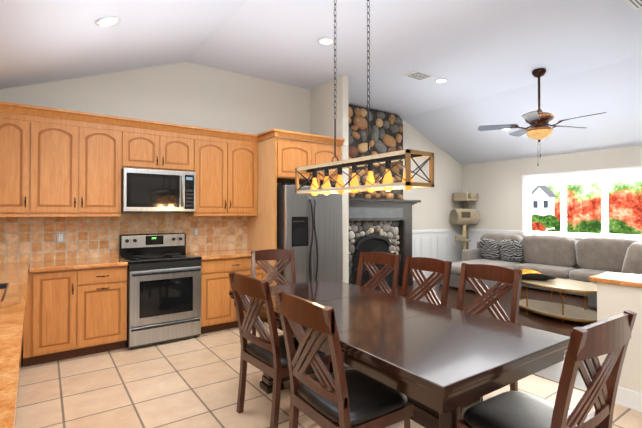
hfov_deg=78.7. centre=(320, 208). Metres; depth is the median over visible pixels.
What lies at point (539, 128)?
fan
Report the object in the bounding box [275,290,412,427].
chair
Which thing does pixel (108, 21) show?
recessed light
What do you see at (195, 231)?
electrical outlet
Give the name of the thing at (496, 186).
wall
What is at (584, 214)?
backdrop
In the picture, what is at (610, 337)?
chair
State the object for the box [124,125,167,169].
upper cabinet
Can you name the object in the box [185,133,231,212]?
upper cabinet
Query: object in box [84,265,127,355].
base cabinet
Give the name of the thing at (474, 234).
trim
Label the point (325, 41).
recessed light
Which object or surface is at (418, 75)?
ceiling vent
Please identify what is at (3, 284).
sink
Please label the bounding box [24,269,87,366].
base cabinet
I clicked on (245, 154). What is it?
upper cabinet
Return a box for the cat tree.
[449,193,479,249]
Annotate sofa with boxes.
[437,232,641,307]
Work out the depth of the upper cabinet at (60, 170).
4.05 m
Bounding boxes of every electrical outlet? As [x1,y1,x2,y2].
[57,232,64,242]
[193,227,198,235]
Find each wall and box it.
[0,62,309,350]
[310,75,348,282]
[401,118,462,250]
[462,145,641,249]
[589,272,641,411]
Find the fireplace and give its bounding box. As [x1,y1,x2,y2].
[348,104,420,290]
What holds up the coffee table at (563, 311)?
on the floor at (548, 324)
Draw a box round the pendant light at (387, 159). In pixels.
[295,0,433,195]
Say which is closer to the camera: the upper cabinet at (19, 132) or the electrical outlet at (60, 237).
the upper cabinet at (19, 132)
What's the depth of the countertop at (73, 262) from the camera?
3.99 m
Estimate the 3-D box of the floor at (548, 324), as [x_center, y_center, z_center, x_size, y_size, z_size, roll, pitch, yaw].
[4.040,1.549,4.763,4.930,0.106,8.700,0,-1,-36]
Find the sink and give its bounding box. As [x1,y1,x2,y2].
[0,281,7,300]
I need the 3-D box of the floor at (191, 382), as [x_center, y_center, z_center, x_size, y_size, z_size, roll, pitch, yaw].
[0.225,1.525,1.967,4.610,0.100,8.700,0,-1,-36]
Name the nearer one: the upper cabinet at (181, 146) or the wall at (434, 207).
the upper cabinet at (181, 146)
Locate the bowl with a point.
(531, 274)
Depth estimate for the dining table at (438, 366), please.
2.10 m
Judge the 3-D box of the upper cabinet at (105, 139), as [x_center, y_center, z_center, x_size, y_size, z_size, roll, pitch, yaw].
[-2.510,-0.432,4.366,0.468,0.980,0.340,0,-1,-36]
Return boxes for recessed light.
[96,16,120,26]
[318,38,333,44]
[435,79,447,82]
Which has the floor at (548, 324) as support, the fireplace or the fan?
the fireplace
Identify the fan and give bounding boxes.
[478,68,605,165]
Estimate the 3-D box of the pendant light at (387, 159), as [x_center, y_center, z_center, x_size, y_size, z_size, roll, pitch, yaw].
[0.247,-1.027,2.901,0.242,1.831,1.242,0,-1,-36]
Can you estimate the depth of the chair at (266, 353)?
2.63 m
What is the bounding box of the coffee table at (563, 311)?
[519,278,596,322]
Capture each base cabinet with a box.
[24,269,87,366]
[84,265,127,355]
[201,257,267,333]
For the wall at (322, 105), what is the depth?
5.72 m
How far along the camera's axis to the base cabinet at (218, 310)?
4.76 m
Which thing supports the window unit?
in the wall at (496, 186)
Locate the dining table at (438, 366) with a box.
[229,279,569,427]
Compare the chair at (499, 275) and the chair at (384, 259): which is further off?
the chair at (384, 259)
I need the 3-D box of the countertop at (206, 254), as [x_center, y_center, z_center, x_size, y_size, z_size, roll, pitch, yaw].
[-1.228,0.590,5.103,0.892,0.040,0.651,0,-1,-36]
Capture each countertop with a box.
[0,261,27,427]
[28,257,127,272]
[190,249,263,260]
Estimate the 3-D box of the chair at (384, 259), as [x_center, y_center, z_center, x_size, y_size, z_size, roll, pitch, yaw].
[0.445,0.980,3.967,0.500,1.032,0.576,-1,-1,44]
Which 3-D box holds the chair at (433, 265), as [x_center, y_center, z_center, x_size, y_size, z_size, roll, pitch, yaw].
[0.788,0.976,3.501,0.576,1.032,0.500,0,-1,-36]
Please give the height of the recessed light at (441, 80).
0.010 m
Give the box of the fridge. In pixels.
[277,183,342,284]
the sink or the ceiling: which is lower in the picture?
the sink
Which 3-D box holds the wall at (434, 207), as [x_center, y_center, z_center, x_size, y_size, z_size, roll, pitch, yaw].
[1.548,-0.189,8.223,4.880,3.450,0.200,0,-1,-36]
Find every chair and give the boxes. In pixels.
[228,272,331,427]
[251,249,295,338]
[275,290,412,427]
[356,251,400,294]
[401,256,451,306]
[456,263,522,401]
[457,310,636,427]
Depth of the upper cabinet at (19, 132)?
3.84 m
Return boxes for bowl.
[522,269,555,279]
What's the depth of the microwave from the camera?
4.51 m
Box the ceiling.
[0,0,641,164]
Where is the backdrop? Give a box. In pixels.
[532,180,641,234]
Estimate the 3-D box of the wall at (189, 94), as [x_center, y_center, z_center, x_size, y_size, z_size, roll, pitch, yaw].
[-2.051,-0.220,5.040,4.550,3.450,0.200,0,-1,-36]
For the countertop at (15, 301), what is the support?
on the base cabinet at (54, 315)
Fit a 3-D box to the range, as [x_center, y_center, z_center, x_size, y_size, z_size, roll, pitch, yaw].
[-1.875,0.903,4.568,0.770,1.195,0.690,0,-1,-36]
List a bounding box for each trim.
[412,228,462,279]
[468,229,641,248]
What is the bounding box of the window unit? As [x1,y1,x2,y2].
[521,166,641,241]
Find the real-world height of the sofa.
1.026 m
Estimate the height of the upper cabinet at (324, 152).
0.520 m
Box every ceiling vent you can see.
[403,70,434,80]
[624,0,641,9]
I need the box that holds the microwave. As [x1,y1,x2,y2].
[121,168,195,211]
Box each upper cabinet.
[0,109,39,216]
[40,113,87,216]
[88,121,123,216]
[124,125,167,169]
[168,129,195,171]
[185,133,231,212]
[232,137,259,212]
[260,137,315,184]
[299,141,340,184]
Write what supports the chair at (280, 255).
on the floor at (191, 382)
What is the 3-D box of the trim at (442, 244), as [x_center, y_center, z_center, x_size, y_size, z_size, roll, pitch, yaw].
[2.495,1.006,8.756,2.230,1.070,0.037,0,-1,-36]
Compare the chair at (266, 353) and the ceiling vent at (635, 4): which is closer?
the chair at (266, 353)
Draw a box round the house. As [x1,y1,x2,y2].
[532,185,557,231]
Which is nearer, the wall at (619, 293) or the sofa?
the wall at (619, 293)
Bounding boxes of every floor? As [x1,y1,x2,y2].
[15,322,641,427]
[383,277,596,390]
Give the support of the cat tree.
on the floor at (548, 324)
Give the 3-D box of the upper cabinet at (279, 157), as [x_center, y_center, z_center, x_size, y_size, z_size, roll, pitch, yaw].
[-0.564,-0.651,5.506,0.595,0.520,0.806,0,-1,-36]
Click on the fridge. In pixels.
(309, 229)
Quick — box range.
[119,233,201,348]

